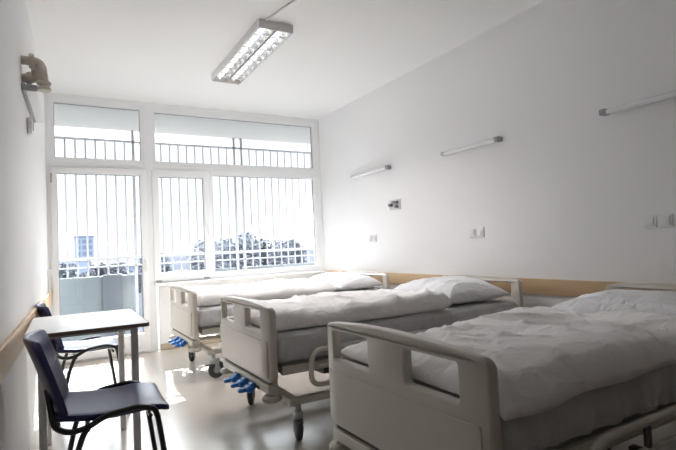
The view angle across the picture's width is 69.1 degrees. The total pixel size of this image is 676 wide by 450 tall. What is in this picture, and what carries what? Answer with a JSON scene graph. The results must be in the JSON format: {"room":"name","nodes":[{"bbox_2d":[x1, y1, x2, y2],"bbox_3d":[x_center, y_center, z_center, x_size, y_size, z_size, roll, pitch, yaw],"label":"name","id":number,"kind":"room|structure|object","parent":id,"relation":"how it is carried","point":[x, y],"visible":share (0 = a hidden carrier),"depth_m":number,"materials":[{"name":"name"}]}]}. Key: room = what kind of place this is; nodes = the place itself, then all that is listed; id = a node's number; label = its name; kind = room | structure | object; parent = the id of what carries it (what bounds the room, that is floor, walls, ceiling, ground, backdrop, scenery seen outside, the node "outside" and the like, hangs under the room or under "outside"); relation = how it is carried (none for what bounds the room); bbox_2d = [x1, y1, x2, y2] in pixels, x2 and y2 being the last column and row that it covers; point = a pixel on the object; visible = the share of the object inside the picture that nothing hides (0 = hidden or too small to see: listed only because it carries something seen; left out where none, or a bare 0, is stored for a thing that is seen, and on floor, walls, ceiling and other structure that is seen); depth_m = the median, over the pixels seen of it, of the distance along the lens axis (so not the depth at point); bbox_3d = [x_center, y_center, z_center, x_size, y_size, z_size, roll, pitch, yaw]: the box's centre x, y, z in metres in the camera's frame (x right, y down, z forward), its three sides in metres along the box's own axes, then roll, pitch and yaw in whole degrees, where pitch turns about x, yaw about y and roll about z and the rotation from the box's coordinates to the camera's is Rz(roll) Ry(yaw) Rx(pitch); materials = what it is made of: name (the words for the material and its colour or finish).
{"room":"hospital room","nodes":[
{"label":"hospital room","id":0,"kind":"room"},
{"bbox_2d":[0,0,47,449],"bbox_3d":[-1.162,-0.221,1.426,0.150,2.864,8.713,-1,-3,-28],"label":"wall","id":1,"kind":"structure","parent":0,"point":[23,188],"depth_m":2.65,"materials":[{"name":"paint"}]},
{"bbox_2d":[0,291,51,384],"bbox_3d":[-1.032,0.491,1.399,0.026,0.119,8.317,-1,-3,-28],"label":"trim","id":2,"kind":"structure","parent":1,"relation":"attached to","point":[12,346],"depth_m":2.18,"materials":[{"name":"brown wood"}]},
{"bbox_2d":[27,117,33,135],"bbox_3d":[-2.020,-0.648,3.228,0.039,0.110,0.070,-1,-3,-30],"label":"wall switch","id":3,"kind":"object","parent":1,"relation":"attached to","point":[30,126],"visible":1,"depth_m":3.20,"materials":[{"name":"white plastic"}]},
{"bbox_2d":[22,83,44,122],"bbox_3d":[-2.021,-0.797,3.274,0.082,0.048,0.814,-1,-3,-28],"label":"wall lamp","id":4,"kind":"object","parent":1,"relation":"attached to","point":[30,92],"visible":0.99,"depth_m":3.14,"materials":[{"name":"grey plastic"}]},
{"bbox_2d":[26,91,44,122],"bbox_3d":[-2.017,-0.791,3.284,0.060,0.034,0.780,-1,-3,-28],"label":"diffuser","id":5,"kind":"object","parent":4,"relation":"attached to","point":[33,102],"depth_m":3.23,"materials":[{"name":"white plastic"}]},
{"bbox_2d":[21,53,51,92],"bbox_3d":[-1.847,-0.931,3.003,0.162,0.224,0.118,-1,-3,-30],"label":"pipe","id":6,"kind":"object","parent":1,"relation":"attached to","point":[38,74],"visible":0.95,"depth_m":2.98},
{"bbox_2d":[47,269,51,311],"bbox_3d":[-2.903,0.945,4.944,0.050,1.000,0.050,-1,-3,-30],"label":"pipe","id":7,"kind":"object","parent":1,"relation":"attached to","point":[49,271],"visible":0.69,"depth_m":4.95,"materials":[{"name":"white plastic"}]},
{"bbox_2d":[54,103,309,143],"bbox_3d":[-1.722,-1.444,6.870,8.000,0.178,1.110,-1,-3,-30],"label":"ceiling","id":8,"kind":"structure","parent":0,"point":[65,115],"depth_m":6.61,"materials":[{"name":"concrete"}]},
{"bbox_2d":[157,273,322,349],"bbox_3d":[-1.156,1.047,6.272,2.180,0.745,0.190,-1,-3,-30],"label":"wall","id":9,"kind":"structure","parent":0,"point":[163,292],"depth_m":5.70,"materials":[{"name":"paint"}]},
{"bbox_2d":[50,97,143,164],"bbox_3d":[-2.664,-1.018,5.457,0.925,0.698,0.072,-1,-3,-30],"label":"window","id":10,"kind":"structure","parent":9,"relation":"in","point":[52,100],"depth_m":5.41,"materials":[{"name":"white plastic"}]},
{"bbox_2d":[50,166,150,362],"bbox_3d":[-2.566,0.398,5.350,0.950,2.050,0.144,-1,-3,-30],"label":"door","id":11,"kind":"structure","parent":9,"relation":"in","point":[144,339],"depth_m":5.41,"materials":[{"name":"white plastic"}]},
{"bbox_2d":[151,170,211,281],"bbox_3d":[-1.841,0.005,5.803,0.653,1.294,0.138,-1,-3,-30],"label":"window","id":12,"kind":"structure","parent":9,"relation":"in","point":[155,174],"depth_m":5.77,"materials":[{"name":"white plastic"}]},
{"bbox_2d":[45,93,324,363],"bbox_3d":[-1.644,-0.004,5.986,3.271,2.864,0.100,-1,-3,-30],"label":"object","id":13,"kind":"structure","parent":9,"relation":"attached to","point":[148,166],"depth_m":5.66,"materials":[{"name":"white plastic"}]},
{"bbox_2d":[161,338,220,349],"bbox_3d":[-1.087,1.378,6.171,2.175,0.070,0.012,-1,-3,-30],"label":"baseboard","id":14,"kind":"structure","parent":9,"relation":"attached to","point":[165,346],"depth_m":5.76,"materials":[{"name":"brown wood"}]},
{"bbox_2d":[151,107,315,171],"bbox_3d":[-1.257,-1.049,6.277,2.148,0.698,0.072,-1,-3,-30],"label":"window","id":15,"kind":"structure","parent":9,"relation":"in","point":[154,110],"depth_m":6.20,"materials":[{"name":"white plastic"}]},
{"bbox_2d":[154,270,328,285],"bbox_3d":[-1.105,0.652,6.120,2.230,0.027,0.150,-1,-3,-30],"label":"window sill","id":16,"kind":"structure","parent":9,"relation":"attached to","point":[322,271],"depth_m":5.98,"materials":[{"name":"white"}]},
{"bbox_2d":[209,174,320,275],"bbox_3d":[-0.928,-0.015,6.396,1.498,1.263,0.072,-1,-3,-30],"label":"window","id":17,"kind":"structure","parent":9,"relation":"in","point":[317,265],"depth_m":6.43,"materials":[{"name":"white plastic"}]},
{"bbox_2d":[26,0,544,119],"bbox_3d":[0.239,-1.782,2.350,3.912,0.200,8.700,-1,-3,-30],"label":"ceiling","id":18,"kind":"structure","parent":0,"point":[337,53],"depth_m":4.23,"materials":[{"name":"white paint"}]},
{"bbox_2d":[211,19,292,84],"bbox_3d":[-0.809,-1.510,4.398,0.293,0.070,1.318,-1,-3,-30],"label":"ceiling light","id":19,"kind":"object","parent":18,"relation":"attached to","point":[264,37],"visible":1,"depth_m":4.25,"materials":[{"name":"white metal"}]},
{"bbox_2d":[266,0,296,20],"bbox_3d":[-0.146,-1.615,3.297,0.023,0.014,1.256,-1,-3,-39],"label":"cable conduit","id":20,"kind":"object","parent":18,"relation":"attached to","point":[293,1],"visible":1,"depth_m":3.63,"materials":[{"name":"white"}]},
{"bbox_2d":[29,342,675,449],"bbox_3d":[0.401,1.234,2.187,3.912,0.120,8.620,-1,-3,-30],"label":"floor","id":21,"kind":"structure","parent":0,"point":[204,412],"depth_m":3.30,"materials":[{"name":"plastic"}]},
{"bbox_2d":[35,302,124,425],"bbox_3d":[-1.838,0.941,3.522,0.557,0.788,0.474,-1,-3,-33],"label":"chair","id":22,"kind":"object","parent":21,"relation":"on","point":[95,343],"visible":0.66,"depth_m":3.42,"materials":[{"name":"blue"}]},
{"bbox_2d":[23,309,148,449],"bbox_3d":[-1.385,0.903,2.724,0.548,0.752,0.804,-1,-3,-29],"label":"table","id":23,"kind":"object","parent":21,"relation":"on","point":[71,325],"visible":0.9,"depth_m":2.51,"materials":[{"name":"laminate"}]},
{"bbox_2d":[23,329,169,449],"bbox_3d":[-1.027,0.843,2.127,0.557,0.788,0.474,-1,-3,-28],"label":"chair","id":24,"kind":"object","parent":21,"relation":"on","point":[127,397],"visible":1,"depth_m":2.04,"materials":[{"name":"blue"}]},
{"bbox_2d":[168,271,389,377],"bbox_3d":[-0.584,0.940,5.043,2.218,0.800,0.974,-1,-3,-30],"label":"hospital bed","id":25,"kind":"object","parent":21,"relation":"on","point":[184,317],"visible":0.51,"depth_m":4.31,"materials":[{"name":"beige metal"}]},
{"bbox_2d":[186,288,378,326],"bbox_3d":[-0.558,0.801,5.069,2.026,0.172,0.923,-1,-3,-30],"label":"mattress","id":26,"kind":"object","parent":25,"relation":"on","point":[209,315],"visible":0.08,"depth_m":4.26,"materials":[{"name":"grey fabric"}]},
{"bbox_2d":[185,278,335,306],"bbox_3d":[-0.819,0.648,4.914,1.383,0.157,0.836,-1,-3,-31],"label":"duvet","id":27,"kind":"object","parent":26,"relation":"on","point":[276,288],"visible":0.84,"depth_m":4.67,"materials":[{"name":"white fabric"}]},
{"bbox_2d":[308,271,381,290],"bbox_3d":[0.017,0.609,5.413,0.554,0.199,0.813,-1,-3,-35],"label":"pillow","id":28,"kind":"object","parent":26,"relation":"on","point":[342,281],"visible":0.85,"depth_m":5.18,"materials":[{"name":"white fabric"}]},
{"bbox_2d":[220,275,522,440],"bbox_3d":[0.274,0.837,3.567,2.218,0.800,0.974,-1,-3,-30],"label":"hospital bed","id":29,"kind":"object","parent":21,"relation":"on","point":[249,352],"visible":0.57,"depth_m":2.86,"materials":[{"name":"beige metal"}]},
{"bbox_2d":[251,299,516,362],"bbox_3d":[0.298,0.699,3.594,2.032,0.171,0.929,-1,-3,-30],"label":"mattress","id":30,"kind":"object","parent":29,"relation":"on","point":[295,344],"visible":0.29,"depth_m":3.14,"materials":[{"name":"grey fabric"}]},
{"bbox_2d":[231,288,451,331],"bbox_3d":[0.008,0.543,3.415,1.345,0.161,0.882,-1,-3,-28],"label":"duvet","id":31,"kind":"object","parent":30,"relation":"on","point":[323,308],"visible":0.94,"depth_m":3.12,"materials":[{"name":"white fabric"}]},
{"bbox_2d":[395,276,508,303],"bbox_3d":[0.853,0.504,3.920,0.590,0.203,0.829,-1,-3,-26],"label":"pillow","id":32,"kind":"object","parent":30,"relation":"on","point":[459,289],"visible":0.75,"depth_m":3.64,"materials":[{"name":"white fabric"}]},
{"bbox_2d":[327,282,675,449],"bbox_3d":[1.061,0.742,2.184,2.218,0.800,1.002,-1,-3,-30],"label":"hospital bed","id":33,"kind":"object","parent":21,"relation":"on","point":[379,405],"visible":0.55,"depth_m":1.61,"materials":[{"name":"beige plastic"}]},
{"bbox_2d":[349,359,675,449],"bbox_3d":[1.092,0.603,2.230,2.029,0.172,0.923,-1,-3,-30],"label":"mattress","id":34,"kind":"object","parent":33,"relation":"on","point":[590,410],"visible":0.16,"depth_m":1.56,"materials":[{"name":"grey fabric"}]},
{"bbox_2d":[341,306,675,420],"bbox_3d":[0.794,0.466,2.066,1.376,0.160,0.950,-1,-3,-31],"label":"duvet","id":35,"kind":"object","parent":34,"relation":"on","point":[544,358],"visible":0.84,"depth_m":1.66,"materials":[{"name":"white fabric"}]},
{"bbox_2d":[551,289,675,317],"bbox_3d":[1.628,0.428,2.576,0.554,0.169,0.911,-1,-3,-33],"label":"pillow","id":36,"kind":"object","parent":34,"relation":"on","point":[659,302],"visible":0.56,"depth_m":2.54,"materials":[{"name":"white fabric"}]},
{"bbox_2d":[318,0,675,307],"bbox_3d":[1.936,-0.289,3.232,0.150,2.864,8.700,-1,-3,-30],"label":"wall","id":37,"kind":"structure","parent":0,"point":[566,192],"depth_m":3.86,"materials":[{"name":"paint"}]},
{"bbox_2d":[350,165,390,178],"bbox_3d":[0.368,-0.611,5.693,0.067,0.046,0.768,-1,-3,-30],"label":"wall lamp","id":38,"kind":"object","parent":37,"relation":"attached to","point":[386,167],"visible":1,"depth_m":5.62,"materials":[{"name":"white plastic"}]},
{"bbox_2d":[352,167,385,177],"bbox_3d":[0.359,-0.607,5.692,0.040,0.036,0.700,-1,-3,-30],"label":"diffuser","id":39,"kind":"object","parent":38,"relation":"attached to","point":[382,168],"depth_m":5.67,"materials":[{"name":"white"}]},
{"bbox_2d":[372,235,376,241],"bbox_3d":[0.420,0.154,5.681,0.018,0.083,0.083,-1,-3,-30],"label":"wall socket","id":40,"kind":"object","parent":37,"relation":"attached to","point":[374,237],"visible":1,"depth_m":5.66,"materials":[{"name":"white plastic"}]},
{"bbox_2d":[388,199,400,209],"bbox_3d":[0.604,-0.220,5.327,0.044,0.110,0.200,-1,-3,-30],"label":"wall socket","id":41,"kind":"object","parent":37,"relation":"attached to","point":[393,204],"visible":1,"depth_m":5.30,"materials":[{"name":"white plastic"}]},
{"bbox_2d":[440,136,502,155],"bbox_3d":[1.159,-0.688,4.333,0.067,0.046,0.698,-1,-3,-30],"label":"wall lamp","id":42,"kind":"object","parent":37,"relation":"attached to","point":[496,139],"visible":1,"depth_m":4.27,"materials":[{"name":"white plastic"}]},
{"bbox_2d":[443,139,494,154],"bbox_3d":[1.150,-0.684,4.332,0.040,0.036,0.630,-1,-3,-30],"label":"diffuser","id":43,"kind":"object","parent":42,"relation":"attached to","point":[491,141],"depth_m":4.30,"materials":[{"name":"white"}]},
{"bbox_2d":[469,228,475,237],"bbox_3d":[1.191,0.069,4.356,0.019,0.083,0.083,-1,-3,-30],"label":"wall socket","id":44,"kind":"object","parent":37,"relation":"attached to","point":[472,231],"visible":1,"depth_m":4.34,"materials":[{"name":"white plastic"}]},
{"bbox_2d":[476,227,483,236],"bbox_3d":[1.236,0.063,4.278,0.018,0.083,0.083,-1,-3,-30],"label":"wall socket","id":45,"kind":"object","parent":37,"relation":"attached to","point":[479,231],"visible":1,"depth_m":4.27,"materials":[{"name":"white plastic"}]},
{"bbox_2d":[323,270,662,296],"bbox_3d":[1.906,0.428,3.140,0.022,0.119,8.358,-1,-3,-30],"label":"trim","id":46,"kind":"structure","parent":37,"relation":"attached to","point":[557,287],"depth_m":3.70,"materials":[{"name":"brown wood"}]},
{"bbox_2d":[599,90,675,115],"bbox_3d":[1.948,-0.771,2.977,0.067,0.046,0.736,-1,-3,-30],"label":"wall lamp","id":47,"kind":"object","parent":37,"relation":"attached to","point":[669,95],"visible":1,"depth_m":3.07,"materials":[{"name":"white plastic"}]},
{"bbox_2d":[642,215,656,227],"bbox_3d":[1.942,-0.022,3.063,0.019,0.083,0.083,-1,-3,-30],"label":"wall socket","id":48,"kind":"object","parent":37,"relation":"attached to","point":[649,221],"visible":1,"depth_m":3.05,"materials":[{"name":"white plastic"}]},
{"bbox_2d":[658,213,673,227],"bbox_3d":[1.988,-0.027,2.983,0.019,0.083,0.083,-1,-3,-30],"label":"wall socket","id":49,"kind":"object","parent":37,"relation":"attached to","point":[664,220],"visible":1,"depth_m":2.97,"materials":[{"name":"white plastic"}]},
{"bbox_3d":[-1.595,1.578,6.767,8.000,0.170,1.330,-1,-3,-30],"label":"floor","id":50,"kind":"structure","parent":0,"visible":0},
{"bbox_2d":[54,130,314,340],"bbox_3d":[-2.075,0.101,7.113,7.225,2.852,0.070,-1,-3,-30],"label":"balcony railing","id":51,"kind":"object","parent":50,"relation":"on","point":[109,292],"visible":0.38,"depth_m":6.69,"materials":[{"name":"white metal"}]},
{"label":"outside","id":52,"kind":"structure","parent":0,"visible":0},
{"bbox_2d":[59,250,313,340],"bbox_3d":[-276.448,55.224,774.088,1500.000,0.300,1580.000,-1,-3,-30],"label":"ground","id":53,"kind":"structure","parent":52,"point":[177,267],"depth_m":362.15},
{"bbox_2d":[59,262,76,278],"bbox_3d":[-39.850,9.687,71.013,4.849,8.646,5.051,-4,-3,19],"label":"tree","id":54,"kind":"object","parent":53,"relation":"on","point":[62,273],"visible":0.13,"depth_m":70.83,"materials":[{"name":"green plant"}]},
{"bbox_2d":[70,270,96,277],"bbox_3d":[-31.817,9.411,61.985,4.322,7.676,4.756,-2,-3,-24],"label":"tree","id":55,"kind":"object","parent":53,"relation":"on","point":[91,273],"visible":0.06,"depth_m":61.67,"materials":[{"name":"green plant"}]},
{"bbox_2d":[74,236,93,276],"bbox_3d":[-64.160,10.153,124.226,4.300,14.500,6.200,-1,-3,-30],"label":"tower block","id":56,"kind":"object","parent":53,"relation":"on","point":[82,240],"visible":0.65,"depth_m":121.69,"materials":[{"name":"blue"}]},
{"bbox_2d":[89,263,105,275],"bbox_3d":[-39.347,10.308,80.561,3.932,8.172,4.097,-3,-2,4],"label":"tree","id":57,"kind":"object","parent":53,"relation":"on","point":[92,269],"visible":0.18,"depth_m":80.37,"materials":[{"name":"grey plant"}]},
{"bbox_2d":[90,255,134,296],"bbox_3d":[-50.070,11.505,109.147,8.600,9.200,6.600,-1,-3,-30],"label":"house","id":58,"kind":"structure","parent":53,"relation":"on","point":[131,261],"depth_m":108.17,"materials":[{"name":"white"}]},
{"bbox_2d":[103,262,131,274],"bbox_3d":[-34.544,9.813,76.609,4.715,8.374,5.188,-2,-2,-12],"label":"tree","id":59,"kind":"object","parent":53,"relation":"on","point":[112,270],"visible":0.17,"depth_m":76.26,"materials":[{"name":"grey plant"}]},
{"bbox_2d":[133,259,165,293],"bbox_3d":[-27.962,9.123,73.586,5.187,8.880,4.980,-1,-3,-27],"label":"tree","id":60,"kind":"object","parent":53,"relation":"on","point":[139,267],"visible":0.17,"depth_m":72.58,"materials":[{"name":"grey plant"}]},
{"bbox_2d":[161,253,171,271],"bbox_3d":[-30.591,9.417,84.801,4.761,9.497,4.569,0,-3,-43],"label":"tree","id":61,"kind":"object","parent":53,"relation":"on","point":[167,269],"visible":0.11,"depth_m":84.60,"materials":[{"name":"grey plant"}]},
{"bbox_2d":[186,239,226,269],"bbox_3d":[-21.083,7.811,79.882,6.417,11.398,7.061,-1,-3,-30],"label":"tree","id":62,"kind":"object","parent":53,"relation":"on","point":[194,266],"visible":0.29,"depth_m":79.01,"materials":[{"name":"grey plant"}]},
{"bbox_2d":[215,242,229,267],"bbox_3d":[-23.814,8.616,98.057,5.813,11.595,5.579,-1,-3,-30],"label":"tree","id":63,"kind":"object","parent":53,"relation":"on","point":[224,255],"visible":0.07,"depth_m":97.40,"materials":[{"name":"grey plant"}]},
{"bbox_2d":[218,238,234,267],"bbox_3d":[-26.306,9.167,117.305,6.201,12.368,5.951,-3,-2,7],"label":"tree","id":64,"kind":"object","parent":53,"relation":"on","point":[226,241],"visible":0.06,"depth_m":116.77,"materials":[{"name":"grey plant"}]},
{"bbox_2d":[223,232,263,269],"bbox_3d":[-16.343,7.288,87.123,7.076,12.619,7.371,-1,-3,-30],"label":"tree","id":65,"kind":"object","parent":53,"relation":"on","point":[255,243],"visible":0.43,"depth_m":86.02,"materials":[{"name":"grey plant"}]},
{"bbox_2d":[248,238,272,265],"bbox_3d":[-17.104,8.669,107.708,6.825,11.684,6.552,-3,-3,16],"label":"tree","id":66,"kind":"object","parent":53,"relation":"on","point":[263,247],"visible":0.17,"depth_m":106.45,"materials":[{"name":"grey plant"}]},
{"bbox_2d":[266,240,296,264],"bbox_3d":[-10.689,8.149,95.118,6.221,11.049,6.845,-4,-3,32],"label":"tree","id":67,"kind":"object","parent":53,"relation":"on","point":[284,244],"visible":0.52,"depth_m":93.76,"materials":[{"name":"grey plant"}]},
{"bbox_2d":[287,238,306,263],"bbox_3d":[-9.437,8.332,100.695,5.313,11.043,5.537,-1,-3,-40],"label":"tree","id":68,"kind":"object","parent":53,"relation":"on","point":[298,252],"visible":0.14,"depth_m":100.03,"materials":[{"name":"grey plant"}]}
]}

